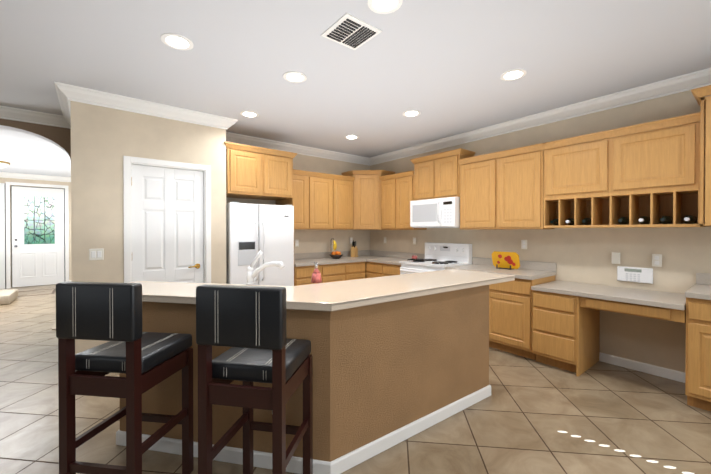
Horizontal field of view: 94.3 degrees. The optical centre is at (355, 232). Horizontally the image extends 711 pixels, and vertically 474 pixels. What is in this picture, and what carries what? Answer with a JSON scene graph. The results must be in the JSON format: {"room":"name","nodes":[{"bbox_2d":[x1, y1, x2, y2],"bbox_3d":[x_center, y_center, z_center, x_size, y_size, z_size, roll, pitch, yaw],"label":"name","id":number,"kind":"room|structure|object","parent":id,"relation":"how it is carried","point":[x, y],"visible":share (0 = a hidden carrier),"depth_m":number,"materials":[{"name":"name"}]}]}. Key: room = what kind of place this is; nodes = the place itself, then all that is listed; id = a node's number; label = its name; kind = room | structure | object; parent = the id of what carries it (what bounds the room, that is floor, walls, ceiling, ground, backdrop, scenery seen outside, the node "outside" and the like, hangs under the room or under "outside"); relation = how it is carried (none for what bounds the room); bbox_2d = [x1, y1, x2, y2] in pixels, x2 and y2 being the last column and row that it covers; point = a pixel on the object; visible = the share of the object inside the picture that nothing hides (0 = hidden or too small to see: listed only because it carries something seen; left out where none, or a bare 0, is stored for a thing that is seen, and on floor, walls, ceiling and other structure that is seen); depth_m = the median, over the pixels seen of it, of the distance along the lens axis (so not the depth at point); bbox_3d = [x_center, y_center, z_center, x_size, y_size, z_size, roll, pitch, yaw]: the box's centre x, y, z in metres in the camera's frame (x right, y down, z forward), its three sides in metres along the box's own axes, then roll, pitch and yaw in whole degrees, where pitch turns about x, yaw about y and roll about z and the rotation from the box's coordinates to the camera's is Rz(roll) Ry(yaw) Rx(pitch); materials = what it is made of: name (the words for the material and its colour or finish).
{"room":"kitchen","nodes":[
{"label":"kitchen","id":0,"kind":"room"},
{"bbox_2d":[0,118,70,158],"bbox_3d":[-6.908,-0.012,1.463,9.260,2.740,0.180,0,0,-38],"label":"wall","id":1,"kind":"structure","parent":0,"point":[60,137],"depth_m":3.92,"materials":[{"name":"brown"}]},
{"bbox_2d":[0,177,70,287],"bbox_3d":[-8.909,-0.050,7.389,13.500,2.740,0.150,0,0,-38],"label":"wall","id":2,"kind":"structure","parent":0,"point":[5,180],"depth_m":8.16,"materials":[{"name":"paint"}]},
{"bbox_2d":[0,182,68,288],"bbox_3d":[-8.077,0.051,7.934,1.780,2.530,0.034,0,0,-38],"label":"door frame","id":3,"kind":"structure","parent":2,"relation":"attached to","point":[5,271],"depth_m":7.81,"materials":[{"name":"white wood"}]},
{"bbox_2d":[12,186,64,286],"bbox_3d":[-7.857,0.090,8.188,0.940,2.430,0.090,0,0,-38],"label":"front door","id":4,"kind":"structure","parent":2,"relation":"in","point":[37,236],"depth_m":8.17,"materials":[{"name":"white wood"}]},
{"bbox_2d":[70,101,225,353],"bbox_3d":[-2.212,-0.026,3.687,1.460,2.740,0.120,0,0,-38],"label":"wall","id":5,"kind":"structure","parent":0,"point":[104,140],"depth_m":3.38,"materials":[{"name":"paint"}]},
{"bbox_2d":[89,248,103,259],"bbox_3d":[-2.594,0.214,3.302,0.115,0.115,0.009,0,0,-38],"label":"light switch","id":6,"kind":"object","parent":5,"relation":"attached to","point":[96,254],"visible":1,"depth_m":3.30,"materials":[{"name":"white plastic"}]},
{"bbox_2d":[123,156,210,282],"bbox_3d":[-2.116,0.268,3.754,0.861,2.150,0.137,0,0,-38],"label":"door frame","id":7,"kind":"structure","parent":5,"relation":"attached to","point":[128,161],"depth_m":3.61,"materials":[{"name":"white wood"}]},
{"bbox_2d":[131,164,203,282],"bbox_3d":[-2.100,0.299,3.728,0.722,2.065,0.099,0,0,-38],"label":"pantry door","id":8,"kind":"structure","parent":5,"relation":"in","point":[167,224],"depth_m":3.72,"materials":[{"name":"white wood"}]},
{"bbox_2d":[226,150,369,253],"bbox_3d":[-0.896,-0.038,5.519,2.880,2.740,0.150,0,0,-38],"label":"wall","id":9,"kind":"structure","parent":0,"point":[313,241],"depth_m":5.70,"materials":[{"name":"paint"}]},
{"bbox_2d":[224,142,263,197],"bbox_3d":[-1.594,-0.814,4.473,0.452,0.626,0.597,0,0,-38],"label":"upper cabinet","id":10,"kind":"object","parent":9,"relation":"attached to","point":[244,169],"depth_m":4.24,"materials":[{"name":"brown wood"}]},
{"bbox_2d":[248,148,295,201],"bbox_3d":[-1.239,-0.816,4.754,0.453,0.626,0.597,0,0,-38],"label":"upper cabinet","id":11,"kind":"object","parent":9,"relation":"attached to","point":[279,173],"depth_m":4.54,"materials":[{"name":"brown wood"}]},
{"bbox_2d":[276,170,311,229],"bbox_3d":[-0.979,-0.506,5.139,0.384,0.901,0.322,0,0,-38],"label":"upper cabinet","id":12,"kind":"object","parent":9,"relation":"attached to","point":[302,212],"depth_m":5.06,"materials":[{"name":"brown wood"}]},
{"bbox_2d":[295,239,298,246],"bbox_3d":[-0.949,0.163,5.345,0.070,0.116,0.008,0,0,-38],"label":"electrical outlet","id":13,"kind":"object","parent":9,"relation":"attached to","point":[296,242],"visible":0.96,"depth_m":5.35,"materials":[{"name":"white plastic"}]},
{"bbox_2d":[308,171,331,229],"bbox_3d":[-0.653,-0.508,5.398,0.450,0.901,0.322,0,0,-38],"label":"upper cabinet","id":14,"kind":"object","parent":9,"relation":"attached to","point":[318,202],"depth_m":5.27,"materials":[{"name":"brown wood"}]},
{"bbox_2d":[294,250,369,257],"bbox_3d":[-0.471,0.380,5.742,1.924,0.100,0.016,0,0,-38],"label":"backsplash","id":15,"kind":"structure","parent":9,"relation":"attached to","point":[346,254],"depth_m":5.71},
{"bbox_2d":[332,174,354,229],"bbox_3d":[-0.302,-0.510,5.677,0.446,0.901,0.322,0,0,-38],"label":"upper cabinet","id":16,"kind":"object","parent":9,"relation":"attached to","point":[342,190],"depth_m":5.54,"materials":[{"name":"brown wood"}]},
{"bbox_2d":[341,170,394,229],"bbox_3d":[0.222,-0.568,5.862,0.683,1.016,0.683,0,0,-38],"label":"upper cabinet","id":17,"kind":"object","parent":9,"relation":"attached to","point":[366,199],"visible":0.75,"depth_m":5.66,"materials":[{"name":"brown wood"}]},
{"bbox_2d":[0,284,710,473],"bbox_3d":[-3.886,1.386,1.077,13.500,0.050,16.600,0,0,-38],"label":"floor","id":18,"kind":"structure","parent":0,"point":[521,416],"depth_m":2.33,"materials":[{"name":"tile"}]},
{"bbox_2d":[0,289,17,304],"bbox_3d":[-7.198,1.058,6.055,1.310,0.540,0.880,0,0,-38],"label":"stair step","id":19,"kind":"structure","parent":18,"relation":"on","point":[8,296],"depth_m":6.24,"materials":[{"name":"beige carpet"}]},
{"bbox_2d":[18,289,55,296],"bbox_3d":[-7.121,1.320,7.261,0.770,0.002,0.830,0,0,-38],"label":"inlay","id":20,"kind":"object","parent":18,"relation":"on","point":[53,291],"visible":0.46,"depth_m":7.43,"materials":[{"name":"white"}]},
{"bbox_2d":[56,282,193,473],"bbox_3d":[-1.145,0.792,1.699,0.396,1.130,0.450,0,0,8],"label":"bar stool","id":21,"kind":"object","parent":18,"relation":"on","point":[111,313],"visible":1,"depth_m":1.51,"materials":[{"name":"black leather"}]},
{"bbox_2d":[196,284,312,473],"bbox_3d":[-0.458,0.792,1.606,0.396,1.130,0.450,0,0,10],"label":"bar stool","id":22,"kind":"object","parent":18,"relation":"on","point":[247,324],"visible":1,"depth_m":1.42,"materials":[{"name":"black leather"}]},
{"bbox_2d":[226,202,293,285],"bbox_3d":[-1.379,0.472,4.572,0.886,1.732,0.677,0,0,-38],"label":"refrigerator","id":23,"kind":"object","parent":18,"relation":"on","point":[253,230],"visible":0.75,"depth_m":4.32,"materials":[{"name":"white metal"}]},
{"bbox_2d":[116,285,490,473],"bbox_3d":[-0.224,0.882,2.460,2.450,0.940,1.220,0,0,-38],"label":"kitchen island","id":24,"kind":"object","parent":18,"relation":"on","point":[397,359],"depth_m":2.04,"materials":[{"name":"brown"}]},
{"bbox_2d":[127,269,514,344],"bbox_3d":[-0.294,0.393,2.610,2.960,0.045,1.684,0,0,-38],"label":"countertop","id":25,"kind":"structure","parent":24,"relation":"on","point":[167,307],"depth_m":2.07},
{"bbox_2d":[246,251,284,284],"bbox_3d":[-0.653,0.250,2.375,0.211,0.243,0.241,0,0,-38],"label":"faucet","id":26,"kind":"object","parent":25,"relation":"on","point":[251,274],"visible":1,"depth_m":2.38,"materials":[{"name":"white metal"}]},
{"bbox_2d":[311,262,321,282],"bbox_3d":[-0.294,0.293,2.481,0.084,0.156,0.082,0,0,-38],"label":"soap dispenser","id":27,"kind":"object","parent":25,"relation":"on","point":[316,275],"visible":1,"depth_m":2.46,"materials":[{"name":"pink plastic"}]},
{"bbox_2d":[294,266,321,285],"bbox_3d":[-0.866,0.905,5.052,0.442,0.860,0.611,0,0,-38],"label":"base cabinet","id":28,"kind":"object","parent":18,"relation":"on","point":[301,277],"depth_m":4.74,"materials":[{"name":"brown wood"}]},
{"bbox_2d":[294,254,424,273],"bbox_3d":[-0.037,0.454,5.197,1.924,0.040,1.411,0,0,-38],"label":"countertop","id":29,"kind":"structure","parent":28,"relation":"on","point":[363,261],"depth_m":5.23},
{"bbox_2d":[329,238,342,258],"bbox_3d":[-0.327,0.261,5.561,0.250,0.338,0.255,0,0,-38],"label":"fruit bowl","id":30,"kind":"object","parent":29,"relation":"on","point":[336,255],"visible":1,"depth_m":5.51,"materials":[{"name":"brown food"}]},
{"bbox_2d":[351,240,357,256],"bbox_3d":[-0.023,0.281,5.902,0.090,0.294,0.100,0,0,32],"label":"knife block","id":31,"kind":"object","parent":29,"relation":"on","point":[354,251],"visible":1,"depth_m":5.87,"materials":[{"name":"brown wood"}]},
{"bbox_2d":[322,270,345,282],"bbox_3d":[-0.521,0.903,5.326,0.440,0.860,0.611,0,0,-38],"label":"base cabinet","id":32,"kind":"object","parent":18,"relation":"on","point":[339,275],"depth_m":5.10,"materials":[{"name":"brown wood"}]},
{"bbox_2d":[346,270,365,279],"bbox_3d":[-0.180,0.901,5.597,0.430,0.860,0.611,0,0,-38],"label":"base cabinet","id":33,"kind":"object","parent":18,"relation":"on","point":[350,274],"depth_m":5.35,"materials":[{"name":"brown wood"}]},
{"bbox_2d":[366,266,381,277],"bbox_3d":[0.541,0.902,5.527,0.612,0.860,0.385,0,0,-38],"label":"base cabinet","id":34,"kind":"object","parent":18,"relation":"on","point":[377,272],"depth_m":5.33,"materials":[{"name":"brown wood"}]},
{"bbox_2d":[382,266,400,276],"bbox_3d":[0.788,0.904,5.216,0.612,0.860,0.410,0,0,-38],"label":"base cabinet","id":35,"kind":"object","parent":18,"relation":"on","point":[386,270],"depth_m":5.04,"materials":[{"name":"brown wood"}]},
{"bbox_2d":[400,242,471,274],"bbox_3d":[1.123,0.745,4.718,0.706,1.185,0.777,0,0,-38],"label":"range","id":36,"kind":"object","parent":18,"relation":"on","point":[440,256],"visible":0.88,"depth_m":4.71,"materials":[{"name":"white metal"}]},
{"bbox_2d":[489,274,555,359],"bbox_3d":[1.899,0.913,3.818,0.612,0.860,0.530,0,0,-38],"label":"base cabinet","id":37,"kind":"object","parent":18,"relation":"on","point":[510,315],"depth_m":3.59,"materials":[{"name":"brown wood"}]},
{"bbox_2d":[446,266,555,281],"bbox_3d":[1.731,0.462,4.014,0.627,0.040,1.071,0,0,-38],"label":"countertop","id":38,"kind":"structure","parent":37,"relation":"on","point":[529,275],"depth_m":3.80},
{"bbox_2d":[492,251,519,269],"bbox_3d":[1.853,0.335,4.072,0.120,0.211,0.340,0,0,-38],"label":"decorative plate","id":39,"kind":"object","parent":38,"relation":"on","point":[506,260],"visible":1,"depth_m":4.05,"materials":[{"name":"yellow ceramic"}]},
{"bbox_2d":[531,280,685,376],"bbox_3d":[2.406,0.947,3.155,0.642,0.800,1.120,0,0,-38],"label":"built-in desk","id":40,"kind":"object","parent":18,"relation":"on","point":[566,326],"visible":0.98,"depth_m":3.17,"materials":[{"name":"brown wood"}]},
{"bbox_2d":[557,431,693,473],"bbox_3d":[1.701,1.353,2.003,0.210,0.001,0.790,0,0,-38],"label":"light","id":41,"kind":"object","parent":18,"relation":"on","point":[651,461],"visible":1,"depth_m":2.04,"materials":[{"name":"white"}]},
{"bbox_2d":[685,273,710,411],"bbox_3d":[3.074,0.853,2.326,0.627,1.000,1.002,0,0,-38],"label":"base cabinet","id":42,"kind":"object","parent":18,"relation":"on","point":[698,351],"visible":0.98,"depth_m":2.49,"materials":[{"name":"brown wood"}]},
{"bbox_2d":[0,0,710,176],"bbox_3d":[-3.886,-1.404,1.058,13.500,0.050,16.600,0,0,-38],"label":"ceiling","id":43,"kind":"structure","parent":0,"point":[441,66],"depth_m":2.66,"materials":[{"name":"white paint"}]},
{"bbox_2d":[0,161,9,167],"bbox_3d":[-7.124,-1.373,6.532,0.400,0.227,0.400,0,0,-38],"label":"ceiling light","id":44,"kind":"object","parent":43,"relation":"attached to","point":[3,164],"visible":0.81,"depth_m":6.53,"materials":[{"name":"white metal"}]},
{"bbox_2d":[161,33,192,49],"bbox_3d":[-1.292,-1.384,2.392,0.209,0.008,0.209,0,0,13],"label":"recessed light","id":45,"kind":"object","parent":43,"relation":"in","point":[176,41],"depth_m":2.38,"materials":[{"name":"white"}]},
{"bbox_2d":[240,111,258,117],"bbox_3d":[-1.243,-1.394,3.874,0.209,0.008,0.209,0,0,28],"label":"recessed light","id":46,"kind":"object","parent":43,"relation":"in","point":[251,114],"depth_m":3.87,"materials":[{"name":"white"}]},
{"bbox_2d":[283,71,306,82],"bbox_3d":[-0.539,-1.387,2.939,0.209,0.008,0.209,0,0,13],"label":"recessed light","id":47,"kind":"object","parent":43,"relation":"in","point":[291,76],"depth_m":2.93,"materials":[{"name":"white"}]},
{"bbox_2d":[321,13,381,49],"bbox_3d":[-0.030,-1.380,2.283,0.300,0.014,0.300,0,0,-38],"label":"ceiling vent","id":48,"kind":"object","parent":43,"relation":"in","point":[348,30],"visible":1,"depth_m":2.26,"materials":[{"name":"white metal"}]},
{"bbox_2d":[345,135,358,138],"bbox_3d":[-0.053,-1.400,4.819,0.209,0.008,0.209,0,1,-44],"label":"recessed light","id":49,"kind":"object","parent":43,"relation":"in","point":[348,136],"depth_m":4.82,"materials":[{"name":"white"}]},
{"bbox_2d":[367,0,402,13],"bbox_3d":[0.176,-1.381,1.975,0.209,0.008,0.209,0,0,13],"label":"recessed light","id":50,"kind":"object","parent":43,"relation":"in","point":[377,6],"depth_m":2.00,"materials":[{"name":"white"}]},
{"bbox_2d":[403,110,420,116],"bbox_3d":[0.654,-1.393,3.849,0.209,0.008,0.209,0,1,-44],"label":"recessed light","id":51,"kind":"object","parent":43,"relation":"in","point":[410,113],"depth_m":3.83,"materials":[{"name":"white"}]},
{"bbox_2d":[500,69,526,80],"bbox_3d":[1.385,-1.387,2.897,0.209,0.008,0.209,0,1,-44],"label":"recessed light","id":52,"kind":"object","parent":43,"relation":"in","point":[514,74],"depth_m":2.88,"materials":[{"name":"white"}]},
{"bbox_2d":[370,90,710,372],"bbox_3d":[3.354,-0.019,2.606,0.150,2.740,10.000,0,0,-38],"label":"wall","id":53,"kind":"structure","parent":0,"point":[580,255],"depth_m":3.40,"materials":[{"name":"paint"}]},
{"bbox_2d":[0,68,710,181],"bbox_3d":[-3.870,-1.319,0.879,13.300,0.118,16.300,0,0,-38],"label":"crown molding","id":54,"kind":"structure","parent":53,"relation":"attached to","point":[67,93],"depth_m":3.75,"materials":[{"name":"white wood"}]},
{"bbox_2d":[379,174,394,229],"bbox_3d":[0.665,-0.507,5.595,0.322,0.905,0.372,0,0,-38],"label":"upper cabinet","id":55,"kind":"object","parent":53,"relation":"attached to","point":[387,182],"depth_m":5.49,"materials":[{"name":"brown wood"}]},
{"bbox_2d":[395,168,426,229],"bbox_3d":[0.895,-0.505,5.304,0.322,0.905,0.370,0,0,-38],"label":"upper cabinet","id":56,"kind":"object","parent":53,"relation":"attached to","point":[404,181],"depth_m":5.21,"materials":[{"name":"brown wood"}]},
{"bbox_2d":[411,154,434,199],"bbox_3d":[1.138,-0.813,4.997,0.322,0.636,0.400,0,0,-38],"label":"upper cabinet","id":57,"kind":"object","parent":53,"relation":"attached to","point":[424,166],"depth_m":4.88,"materials":[{"name":"brown wood"}]},
{"bbox_2d":[435,148,474,197],"bbox_3d":[1.387,-0.811,4.684,0.322,0.636,0.400,0,0,-38],"label":"upper cabinet","id":58,"kind":"object","parent":53,"relation":"attached to","point":[446,168],"depth_m":4.56,"materials":[{"name":"brown wood"}]},
{"bbox_2d":[410,197,459,227],"bbox_3d":[1.214,-0.283,4.805,0.446,0.413,0.790,0,0,-38],"label":"microwave","id":59,"kind":"object","parent":58,"relation":"attached to","point":[436,213],"visible":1,"depth_m":4.63,"materials":[{"name":"white"}]},
{"bbox_2d":[370,250,555,269],"bbox_3d":[1.292,0.385,5.057,0.016,0.100,3.251,0,0,-38],"label":"backsplash","id":60,"kind":"structure","parent":53,"relation":"attached to","point":[381,254],"depth_m":4.46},
{"bbox_2d":[521,240,526,248],"bbox_3d":[2.072,0.141,4.053,0.008,0.116,0.070,0,0,-38],"label":"electrical outlet","id":61,"kind":"object","parent":53,"relation":"attached to","point":[523,244],"visible":0.94,"depth_m":4.05,"materials":[{"name":"white plastic"}]},
{"bbox_2d":[547,130,610,203],"bbox_3d":[2.357,-0.665,3.464,0.322,0.622,0.598,0,0,-38],"label":"upper cabinet","id":62,"kind":"object","parent":53,"relation":"attached to","point":[576,172],"depth_m":3.35,"materials":[{"name":"brown wood"}]},
{"bbox_2d":[612,252,619,263],"bbox_3d":[2.639,0.256,3.342,0.006,0.116,0.070,0,0,-38],"label":"electrical outlet","id":63,"kind":"object","parent":53,"relation":"attached to","point":[615,258],"visible":0.91,"depth_m":3.34,"materials":[{"name":"white plastic"}]},
{"bbox_2d":[617,266,652,283],"bbox_3d":[2.738,0.409,3.236,0.028,0.145,0.270,0,0,-38],"label":"alarm keypad","id":64,"kind":"object","parent":53,"relation":"attached to","point":[636,274],"visible":1,"depth_m":3.22,"materials":[{"name":"white plastic"}]},
{"bbox_2d":[607,112,700,199],"bbox_3d":[2.729,-0.662,2.997,0.322,0.622,0.597,0,0,-38],"label":"upper cabinet","id":65,"kind":"object","parent":53,"relation":"attached to","point":[638,176],"depth_m":2.89,"materials":[{"name":"brown wood"}]},
{"bbox_2d":[652,254,661,266],"bbox_3d":[2.831,0.258,3.099,0.008,0.116,0.070,0,0,-38],"label":"electrical outlet","id":66,"kind":"object","parent":53,"relation":"attached to","point":[656,260],"visible":0.94,"depth_m":3.09,"materials":[{"name":"white plastic"}]},
{"bbox_2d":[691,85,710,226],"bbox_3d":[3.137,-0.593,2.380,0.466,1.081,0.963,0,0,-38],"label":"upper cabinet","id":67,"kind":"object","parent":53,"relation":"attached to","point":[703,102],"visible":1,"depth_m":2.58,"materials":[{"name":"brown wood"}]}
]}

